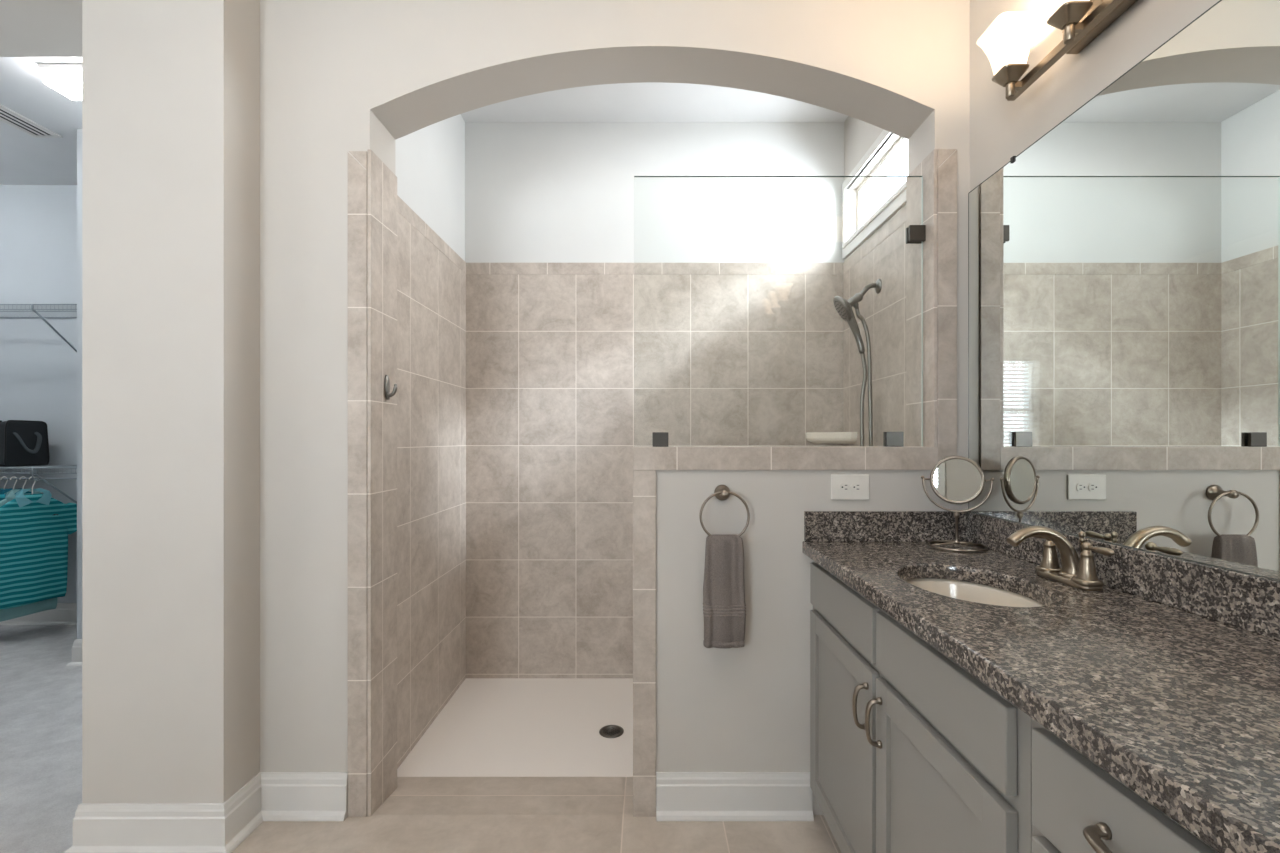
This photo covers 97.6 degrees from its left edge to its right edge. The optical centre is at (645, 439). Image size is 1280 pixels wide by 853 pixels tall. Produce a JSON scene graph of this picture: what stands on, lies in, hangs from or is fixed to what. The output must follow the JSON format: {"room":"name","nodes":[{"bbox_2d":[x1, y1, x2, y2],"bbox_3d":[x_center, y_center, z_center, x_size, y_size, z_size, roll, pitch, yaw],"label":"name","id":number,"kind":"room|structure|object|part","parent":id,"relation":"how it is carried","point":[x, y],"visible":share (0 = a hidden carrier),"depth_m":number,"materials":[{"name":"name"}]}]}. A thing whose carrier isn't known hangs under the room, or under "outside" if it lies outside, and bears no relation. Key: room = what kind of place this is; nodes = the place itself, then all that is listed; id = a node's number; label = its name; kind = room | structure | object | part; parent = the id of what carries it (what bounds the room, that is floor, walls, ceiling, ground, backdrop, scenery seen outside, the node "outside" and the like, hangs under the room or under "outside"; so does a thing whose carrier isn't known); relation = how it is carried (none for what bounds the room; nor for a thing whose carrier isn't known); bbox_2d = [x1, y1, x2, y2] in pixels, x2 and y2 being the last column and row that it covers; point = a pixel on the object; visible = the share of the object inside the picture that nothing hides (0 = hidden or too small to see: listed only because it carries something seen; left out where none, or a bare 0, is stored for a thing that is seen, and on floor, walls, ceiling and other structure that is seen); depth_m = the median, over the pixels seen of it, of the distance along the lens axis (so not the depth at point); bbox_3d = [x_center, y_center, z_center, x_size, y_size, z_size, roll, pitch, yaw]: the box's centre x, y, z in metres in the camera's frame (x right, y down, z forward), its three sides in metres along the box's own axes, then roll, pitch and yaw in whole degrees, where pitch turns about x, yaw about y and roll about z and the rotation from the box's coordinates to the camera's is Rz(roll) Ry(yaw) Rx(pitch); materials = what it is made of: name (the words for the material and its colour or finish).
{"room":"bathroom","nodes":[
{"label":"bathroom","id":0,"kind":"room"},
{"bbox_2d":[0,185,76,602],"bbox_3d":[-3.000,-0.237,3.830,3.800,2.950,0.140,0,0,0],"label":"wall","id":1,"kind":"structure","parent":0,"point":[38,223],"depth_m":3.76,"materials":[{"name":"paint"}]},
{"bbox_2d":[0,304,76,351],"bbox_3d":[-3.990,-0.664,3.571,1.710,0.326,0.369,0,0,0],"label":"wire shelf","id":2,"kind":"object","parent":1,"relation":"attached to","point":[32,309],"visible":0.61,"depth_m":3.56,"materials":[{"name":"white metal"}]},
{"bbox_2d":[0,465,76,503],"bbox_3d":[-3.990,0.330,3.571,1.710,0.326,0.369,0,0,0],"label":"wire shelf","id":3,"kind":"object","parent":1,"relation":"attached to","point":[50,467],"visible":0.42,"depth_m":3.42,"materials":[{"name":"white metal"}]},
{"bbox_2d":[0,420,49,466],"bbox_3d":[-4.211,0.020,3.560,0.626,0.288,0.261,0,0,0],"label":"duffel bag","id":4,"kind":"object","parent":3,"relation":"on","point":[22,442],"visible":1,"depth_m":3.54,"materials":[{"name":"black fabric"}]},
{"bbox_3d":[-3.920,0.015,3.558,0.044,0.144,0.160,0,0,0],"label":"handle","id":5,"kind":"part","parent":4,"relation":"part of","materials":[{"name":"grey fabric"}]},
{"bbox_3d":[-3.990,0.226,3.421,1.710,0.049,0.058,0,0,0],"label":"hang rod","id":6,"kind":"part","parent":3,"relation":"part of","materials":[{"name":"metal"}]},
{"bbox_2d":[0,603,81,665],"bbox_3d":[-3.175,1.167,3.405,3.350,0.142,0.710,0,0,0],"label":"baseboard","id":7,"kind":"structure","parent":1,"relation":"attached to","point":[64,613],"depth_m":3.75,"materials":[{"name":"white paint"}]},
{"bbox_2d":[0,0,81,56],"bbox_3d":[-2.350,-1.552,1.863,1.300,0.320,0.347,0,0,0],"label":"wall header","id":8,"kind":"structure","parent":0,"point":[28,28],"depth_m":1.90,"materials":[{"name":"paint"}]},
{"bbox_2d":[77,129,81,638],"bbox_3d":[-2.265,-0.237,3.420,1.730,2.950,0.680,0,0,0],"label":"wall","id":9,"kind":"structure","parent":0,"point":[79,131],"depth_m":3.08,"materials":[{"name":"paint"}]},
{"bbox_2d":[82,0,259,802],"bbox_3d":[-1.487,-0.237,1.863,0.426,2.950,0.347,0,0,0],"label":"wall pillar","id":10,"kind":"structure","parent":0,"point":[171,88],"depth_m":1.69,"materials":[{"name":"paint"}]},
{"bbox_2d":[0,625,840,852],"bbox_3d":[-1.891,1.310,0.900,5.918,0.156,5.800,0,0,0],"label":"floor","id":11,"kind":"structure","parent":0,"point":[374,833],"depth_m":1.86,"materials":[{"name":"tile"}]},
{"bbox_2d":[810,561,1031,852],"bbox_3d":[0.778,0.805,1.322,0.567,0.864,1.048,0,0,0],"label":"base cabinet","id":12,"kind":"object","parent":11,"relation":"on","point":[911,752],"visible":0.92,"depth_m":1.18,"materials":[{"name":"grey paint"}]},
{"bbox_3d":[0.539,0.461,1.560,0.018,0.131,0.495,0,0,0],"label":"drawer","id":13,"kind":"part","parent":12,"relation":"part of","materials":[{"name":"grey paint"}]},
{"bbox_3d":[0.539,0.834,1.560,0.018,0.574,0.495,0,0,0],"label":"door","id":14,"kind":"part","parent":12,"relation":"part of","materials":[{"name":"grey paint"}]},
{"bbox_3d":[0.512,0.638,1.341,0.036,0.115,0.017,0,0,0],"label":"handle","id":15,"kind":"part","parent":12,"relation":"part of","materials":[{"name":"silver metal"}]},
{"bbox_3d":[0.512,0.638,1.264,0.036,0.115,0.017,0,0,0],"label":"handle","id":16,"kind":"part","parent":12,"relation":"part of","materials":[{"name":"silver metal"}]},
{"bbox_3d":[0.539,0.461,1.058,0.018,0.131,0.467,0,0,0],"label":"drawer","id":17,"kind":"part","parent":12,"relation":"part of","materials":[{"name":"grey paint"}]},
{"bbox_3d":[0.539,0.834,1.058,0.018,0.574,0.467,0,0,0],"label":"door","id":18,"kind":"part","parent":12,"relation":"part of","materials":[{"name":"grey paint"}]},
{"bbox_2d":[1032,718,1218,852],"bbox_3d":[0.776,0.805,0.541,0.570,0.864,0.513,0,0,0],"label":"base cabinet","id":19,"kind":"object","parent":11,"relation":"on","point":[1078,806],"visible":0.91,"depth_m":0.67,"materials":[{"name":"grey paint"}]},
{"bbox_3d":[0.539,0.682,0.541,0.018,0.276,0.459,0,0,0],"label":"drawer","id":20,"kind":"part","parent":19,"relation":"part of","materials":[{"name":"grey paint"}]},
{"bbox_3d":[0.511,0.451,0.575,0.039,0.017,0.157,0,0,0],"label":"handle","id":21,"kind":"part","parent":19,"relation":"part of","materials":[{"name":"silver metal"}]},
{"bbox_3d":[0.778,0.805,-0.232,0.567,0.864,1.035,0,0,0],"label":"cabinet","id":22,"kind":"object","parent":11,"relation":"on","visible":0},
{"bbox_2d":[802,541,1279,852],"bbox_3d":[0.791,0.353,0.549,0.553,0.040,2.598,0,0,0],"label":"countertop","id":23,"kind":"structure","parent":22,"relation":"on","point":[1180,707],"depth_m":0.81,"materials":[{"name":"stone"}]},
{"bbox_2d":[921,456,994,551],"bbox_3d":[0.964,0.191,1.736,0.166,0.283,0.166,0,0,-18],"label":"makeup mirror","id":24,"kind":"object","parent":23,"relation":"on","point":[954,479],"visible":1,"depth_m":1.73,"materials":[{"name":"silver metal"}]},
{"bbox_3d":[0.964,0.270,1.736,0.018,0.103,0.018,0,0,0],"label":"post","id":25,"kind":"part","parent":24,"relation":"part of","materials":[{"name":"silver metal"}]},
{"bbox_2d":[933,459,981,500],"bbox_3d":[0.964,0.124,1.736,0.131,0.132,0.018,0,0,27],"label":"mirror glass","id":26,"kind":"object","parent":24,"relation":"attached to","point":[953,479],"depth_m":1.73,"materials":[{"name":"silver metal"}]},
{"bbox_2d":[906,579,1043,606],"bbox_3d":[0.757,0.455,1.312,0.328,0.162,0.436,0,0,0],"label":"sink","id":27,"kind":"object","parent":23,"relation":"in","point":[967,591],"visible":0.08,"depth_m":1.46,"materials":[{"name":"ceramic"}]},
{"bbox_2d":[1006,526,1114,590],"bbox_3d":[0.981,0.267,1.323,0.199,0.131,0.199,0,0,41],"label":"faucet","id":28,"kind":"object","parent":23,"relation":"on","point":[1081,574],"visible":1,"depth_m":1.30,"materials":[{"name":"silver metal"}]},
{"bbox_3d":[0.990,0.239,1.404,0.020,0.021,0.083,0,0,0],"label":"lever","id":29,"kind":"part","parent":28,"relation":"part of","materials":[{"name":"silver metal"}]},
{"bbox_3d":[0.937,0.261,1.315,0.173,0.120,0.050,0,0,0],"label":"spout","id":30,"kind":"part","parent":28,"relation":"part of","materials":[{"name":"silver metal"}]},
{"bbox_3d":[0.990,0.284,1.373,0.049,0.078,0.049,0,0,0],"label":"handle","id":31,"kind":"part","parent":28,"relation":"part of","materials":[{"name":"silver metal"}]},
{"bbox_3d":[0.990,0.325,1.315,0.055,0.014,0.166,0,0,0],"label":"plate","id":32,"kind":"part","parent":28,"relation":"part of","materials":[{"name":"silver metal"}]},
{"bbox_3d":[1.024,0.273,1.315,0.014,0.118,0.014,0,0,0],"label":"lift rod","id":33,"kind":"part","parent":28,"relation":"part of","materials":[{"name":"silver metal"}]},
{"bbox_3d":[0.990,0.284,1.257,0.049,0.078,0.049,0,0,0],"label":"handle","id":34,"kind":"part","parent":28,"relation":"part of","materials":[{"name":"silver metal"}]},
{"bbox_3d":[0.990,0.239,1.226,0.020,0.021,0.083,0,0,0],"label":"lever","id":35,"kind":"part","parent":28,"relation":"part of","materials":[{"name":"silver metal"}]},
{"bbox_2d":[0,57,847,184],"bbox_3d":[-1.825,-1.762,0.900,6.150,0.100,6.000,0,0,0],"label":"ceiling","id":36,"kind":"structure","parent":0,"point":[25,159],"depth_m":2.89,"materials":[{"name":"paint"}]},
{"bbox_2d":[0,104,62,137],"bbox_3d":[-3.370,-1.706,2.980,0.162,0.010,0.360,0,0,0],"label":"ceiling vent","id":37,"kind":"object","parent":36,"relation":"in","point":[8,116],"visible":1,"depth_m":3.03,"materials":[{"name":"white metal"}]},
{"bbox_2d":[38,64,81,99],"bbox_3d":[-2.163,-1.671,2.623,1.205,0.082,0.155,0,0,0],"label":"ceiling light","id":38,"kind":"object","parent":36,"relation":"attached to","point":[66,79],"visible":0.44,"depth_m":2.56,"materials":[{"name":"white paint"}]},
{"bbox_2d":[395,114,464,260],"bbox_3d":[-1.035,-0.162,2.526,0.120,3.100,0.980,0,0,0],"label":"wall","id":39,"kind":"structure","parent":0,"point":[429,160],"depth_m":2.62,"materials":[{"name":"paint"}]},
{"bbox_2d":[397,212,465,768],"bbox_3d":[-0.971,0.234,2.522,0.008,2.247,0.971,0,0,0],"label":"tiled wall","id":40,"kind":"structure","parent":39,"relation":"attached to","point":[431,289],"depth_m":2.48,"materials":[{"name":"beige tile"}]},
{"bbox_2d":[397,195,465,273],"bbox_3d":[-0.971,-0.921,2.522,0.009,0.064,0.971,0,0,0],"label":"trim","id":41,"kind":"structure","parent":39,"relation":"attached to","point":[403,208],"depth_m":2.49,"materials":[{"name":"tile"}]},
{"bbox_2d":[397,678,632,776],"bbox_3d":[0.046,1.314,2.567,2.027,0.068,0.883,0,0,0],"label":"floor","id":42,"kind":"structure","parent":0,"point":[489,727],"depth_m":2.48,"materials":[{"name":"beige plastic"}]},
{"bbox_2d":[599,725,623,737],"bbox_3d":[-0.152,1.284,2.470,0.108,0.004,0.108,0,0,0],"label":"shower drain","id":43,"kind":"object","parent":42,"relation":"on","point":[609,731],"visible":1,"depth_m":2.47,"materials":[{"name":"metal"}]},
{"bbox_2d":[260,0,969,820],"bbox_3d":[-0.103,-0.187,1.927,2.342,3.050,0.218,0,0,0],"label":"wall","id":44,"kind":"structure","parent":0,"point":[338,77],"depth_m":1.85,"materials":[{"name":"paint"}]},
{"bbox_2d":[64,772,347,852],"bbox_3d":[-1.356,1.167,1.804,0.748,0.142,0.291,0,0,0],"label":"baseboard","id":45,"kind":"structure","parent":44,"relation":"attached to","point":[268,796],"depth_m":1.68,"materials":[{"name":"white paint"}]},
{"bbox_2d":[348,151,366,816],"bbox_3d":[-0.949,0.144,1.844,0.064,2.188,0.008,0,0,0],"label":"trim","id":46,"kind":"structure","parent":44,"relation":"attached to","point":[357,160],"depth_m":1.84,"materials":[{"name":"tile"}]},
{"bbox_2d":[367,149,396,815],"bbox_3d":[-0.911,0.191,1.940,0.012,2.295,0.197,0,0,0],"label":"tiled wall","id":47,"kind":"structure","parent":44,"relation":"attached to","point":[381,181],"depth_m":1.90,"materials":[{"name":"beige tile"}]},
{"bbox_2d":[384,375,396,399],"bbox_3d":[-0.885,-0.183,1.948,0.042,0.087,0.027,0,0,0],"label":"robe hook","id":48,"kind":"object","parent":47,"relation":"attached to","point":[388,394],"visible":1,"depth_m":1.94,"materials":[{"name":"metal"}]},
{"bbox_2d":[633,470,655,816],"bbox_3d":[-0.005,0.669,1.844,0.076,1.138,0.008,0,0,0],"label":"trim","id":49,"kind":"structure","parent":44,"relation":"attached to","point":[644,481],"depth_m":1.84,"materials":[{"name":"tile"}]},
{"bbox_2d":[652,432,667,446],"bbox_3d":[0.049,-0.002,1.911,0.054,0.048,0.032,0,0,0],"label":"glass clip","id":50,"kind":"object","parent":44,"relation":"attached to","point":[659,439],"visible":1,"depth_m":1.90,"materials":[{"name":"metal"}]},
{"bbox_2d":[699,485,749,535],"bbox_3d":[0.251,0.235,1.811,0.161,0.177,0.073,0,0,0],"label":"towel ring","id":51,"kind":"object","parent":44,"relation":"attached to","point":[721,492],"visible":0.95,"depth_m":1.78,"materials":[{"name":"silver metal"}]},
{"bbox_3d":[0.251,0.173,1.811,0.052,0.052,0.073,0,0,0],"label":"wall post","id":52,"kind":"part","parent":51,"relation":"part of","materials":[{"name":"silver metal"}]},
{"bbox_2d":[703,534,745,648],"bbox_3d":[0.250,0.479,1.782,0.137,0.355,0.055,0,0,0],"label":"hand towel","id":53,"kind":"object","parent":51,"relation":"hanging from","point":[724,606],"visible":1,"depth_m":1.77,"materials":[{"name":"grey fabric"}]},
{"bbox_2d":[634,446,912,446],"bbox_3d":[0.452,0.026,1.944,0.990,0.007,0.192,0,0,0],"label":"trim","id":54,"kind":"structure","parent":44,"relation":"on","point":[634,446],"depth_m":1.98,"materials":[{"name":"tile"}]},
{"bbox_2d":[634,176,922,445],"bbox_3d":[0.451,-0.439,1.911,0.982,0.920,0.010,0,0,0],"label":"screen","id":55,"kind":"object","parent":54,"relation":"on","point":[634,176],"visible":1,"depth_m":1.91,"materials":[{"name":"clear glass"}]},
{"bbox_2d":[633,447,937,469],"bbox_3d":[0.458,0.061,1.844,1.002,0.076,0.008,0,0,0],"label":"trim","id":56,"kind":"structure","parent":44,"relation":"attached to","point":[644,458],"depth_m":1.84,"materials":[{"name":"tile"}]},
{"bbox_2d":[831,475,868,499],"bbox_3d":[0.672,0.155,1.843,0.125,0.082,0.009,0,0,0],"label":"wall outlet","id":57,"kind":"object","parent":44,"relation":"attached to","point":[843,487],"visible":1,"depth_m":1.84,"materials":[{"name":"white plastic"}]},
{"bbox_2d":[839,483,849,490],"bbox_3d":[0.652,0.155,1.841,0.033,0.028,0.003,0,0,0],"label":"receptacle","id":58,"kind":"object","parent":57,"relation":"attached to","point":[842,486],"depth_m":1.84,"materials":[{"name":"white plastic"}]},
{"bbox_2d":[851,483,861,490],"bbox_3d":[0.692,0.155,1.841,0.033,0.028,0.003,0,0,0],"label":"receptacle","id":59,"kind":"object","parent":57,"relation":"attached to","point":[854,486],"depth_m":1.84,"materials":[{"name":"white plastic"}]},
{"bbox_2d":[804,511,969,541],"bbox_3d":[0.794,0.283,1.838,0.546,0.098,0.020,0,0,0],"label":"backsplash","id":60,"kind":"structure","parent":44,"relation":"attached to","point":[819,526],"depth_m":1.83,"materials":[{"name":"stone"}]},
{"bbox_2d":[883,432,903,446],"bbox_3d":[0.844,-0.003,1.911,0.056,0.050,0.032,0,0,0],"label":"glass clip","id":61,"kind":"object","parent":44,"relation":"attached to","point":[890,439],"visible":1,"depth_m":1.90,"materials":[{"name":"metal"}]},
{"bbox_2d":[906,225,925,243],"bbox_3d":[0.920,-0.702,1.911,0.054,0.053,0.032,0,0,0],"label":"glass clip","id":62,"kind":"object","parent":44,"relation":"attached to","point":[915,234],"visible":1,"depth_m":1.90,"materials":[{"name":"metal"}]},
{"bbox_2d":[906,149,936,446],"bbox_3d":[0.953,-0.464,1.940,0.012,0.987,0.197,0,0,0],"label":"tiled wall","id":63,"kind":"structure","parent":44,"relation":"attached to","point":[927,168],"depth_m":1.93,"materials":[{"name":"beige tile"}]},
{"bbox_2d":[937,149,956,461],"bbox_3d":[0.991,-0.429,1.844,0.064,1.056,0.008,0,0,0],"label":"trim","id":64,"kind":"structure","parent":44,"relation":"attached to","point":[947,172],"depth_m":1.84,"materials":[{"name":"tile"}]},
{"bbox_2d":[465,122,886,262],"bbox_3d":[0.100,-0.162,3.076,2.400,3.100,0.120,0,0,0],"label":"wall","id":65,"kind":"structure","parent":0,"point":[536,192],"depth_m":3.02,"materials":[{"name":"paint"}]},
{"bbox_2d":[466,274,842,677],"bbox_3d":[0.046,0.225,3.012,2.043,2.227,0.008,0,0,0],"label":"tiled wall","id":66,"kind":"structure","parent":65,"relation":"attached to","point":[567,374],"depth_m":3.01,"materials":[{"name":"beige tile"}]},
{"bbox_2d":[805,432,856,443],"bbox_3d":[0.958,-0.011,2.908,0.206,0.059,0.201,0,0,0],"label":"soap shelf","id":67,"kind":"object","parent":66,"relation":"attached to","point":[813,437],"visible":1,"depth_m":2.88,"materials":[{"name":"ceramic"}]},
{"bbox_2d":[466,263,842,273],"bbox_3d":[0.046,-0.921,3.011,2.043,0.064,0.009,0,0,0],"label":"trim","id":68,"kind":"structure","parent":65,"relation":"attached to","point":[471,268],"depth_m":3.01,"materials":[{"name":"tile"}]},
{"bbox_2d":[844,0,1218,261],"bbox_3d":[1.138,-0.162,0.458,0.140,3.100,5.116,0,0,0],"label":"wall","id":69,"kind":"structure","parent":0,"point":[1001,129],"depth_m":1.56,"materials":[{"name":"paint"}]},
{"bbox_2d":[843,222,905,445],"bbox_3d":[1.064,0.234,2.522,0.008,2.247,0.972,0,0,0],"label":"tiled wall","id":70,"kind":"structure","parent":69,"relation":"attached to","point":[884,313],"depth_m":2.52,"materials":[{"name":"beige tile"}]},
{"bbox_2d":[833,279,881,445],"bbox_3d":[0.957,-0.205,2.535,0.211,1.056,0.129,0,0,0],"label":"shower","id":71,"kind":"object","parent":70,"relation":"attached to","point":[843,306],"visible":0.89,"depth_m":2.54,"materials":[{"name":"metal"}]},
{"bbox_3d":[1.012,-0.678,2.549,0.101,0.073,0.025,0,0,-4],"label":"arm","id":72,"kind":"part","parent":71,"relation":"part of","materials":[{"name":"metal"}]},
{"bbox_2d":[843,207,905,273],"bbox_3d":[1.063,-0.921,2.522,0.009,0.064,0.972,0,0,0],"label":"trim","id":73,"kind":"structure","parent":69,"relation":"attached to","point":[899,219],"depth_m":2.57,"materials":[{"name":"tile"}]},
{"bbox_2d":[842,130,907,258],"bbox_3d":[1.095,-1.174,2.538,0.097,0.408,0.951,0,0,0],"label":"window","id":74,"kind":"structure","parent":69,"relation":"in","point":[897,200],"depth_m":2.68,"materials":[{"name":"white paint"}]},
{"bbox_2d":[976,0,1137,100],"bbox_3d":[0.980,-0.990,1.266,0.174,0.180,0.540,0,0,0],"label":"vanity light","id":75,"kind":"object","parent":69,"relation":"attached to","point":[1007,42],"visible":1,"depth_m":1.41,"materials":[{"name":"white glass"}]},
{"bbox_3d":[0.957,-1.024,1.472,0.128,0.112,0.128,0,0,0],"label":"lamp shade","id":76,"kind":"part","parent":75,"relation":"part of","materials":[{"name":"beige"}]},
{"bbox_3d":[0.966,-0.920,1.472,0.038,0.040,0.021,0,0,0],"label":"stem","id":77,"kind":"part","parent":75,"relation":"part of","materials":[{"name":"silver metal"}]},
{"bbox_3d":[0.957,-1.024,1.266,0.128,0.112,0.128,0,0,0],"label":"lamp shade","id":78,"kind":"part","parent":75,"relation":"part of","materials":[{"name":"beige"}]},
{"bbox_3d":[0.966,-0.920,1.266,0.038,0.040,0.021,0,0,0],"label":"stem","id":79,"kind":"part","parent":75,"relation":"part of","materials":[{"name":"silver metal"}]},
{"bbox_2d":[967,512,1279,640],"bbox_3d":[1.058,0.284,0.539,0.020,0.096,2.578,0,0,0],"label":"backsplash","id":80,"kind":"structure","parent":69,"relation":"attached to","point":[1249,602],"depth_m":1.11,"materials":[{"name":"stone"}]},
{"bbox_2d":[968,0,1279,580],"bbox_3d":[1.063,-0.291,0.562,0.009,1.055,2.564,0,0,0],"label":"wall mirror","id":81,"kind":"object","parent":69,"relation":"attached to","point":[1124,265],"visible":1,"depth_m":1.18,"materials":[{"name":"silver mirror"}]},
{"label":"clothes hanger","id":82,"kind":"object","parent":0,"visible":0},
{"bbox_2d":[0,488,76,608],"bbox_3d":[-3.772,0.653,3.444,0.058,0.706,0.570,0,0,24],"label":"polo shirt","id":83,"kind":"object","parent":82,"relation":"hanging from","point":[35,529],"visible":0.94,"depth_m":3.44,"materials":[{"name":"fabric"}]},
{"label":"clothes hanger","id":84,"kind":"object","parent":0,"visible":0},
{"bbox_2d":[0,488,65,621],"bbox_3d":[-3.830,0.693,3.444,0.058,0.786,0.570,0,0,24],"label":"polo shirt","id":85,"kind":"object","parent":84,"relation":"hanging from","point":[10,613],"visible":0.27,"depth_m":3.43,"materials":[{"name":"teal fabric"}]},
{"label":"clothes hanger","id":86,"kind":"object","parent":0,"visible":0},
{"bbox_2d":[0,488,31,500],"bbox_3d":[-3.888,0.655,3.444,0.058,0.711,0.570,0,0,24],"label":"polo shirt","id":87,"kind":"object","parent":86,"relation":"hanging from","point":[2,492],"visible":0.09,"depth_m":3.40,"materials":[{"name":"teal fabric"}]}
]}

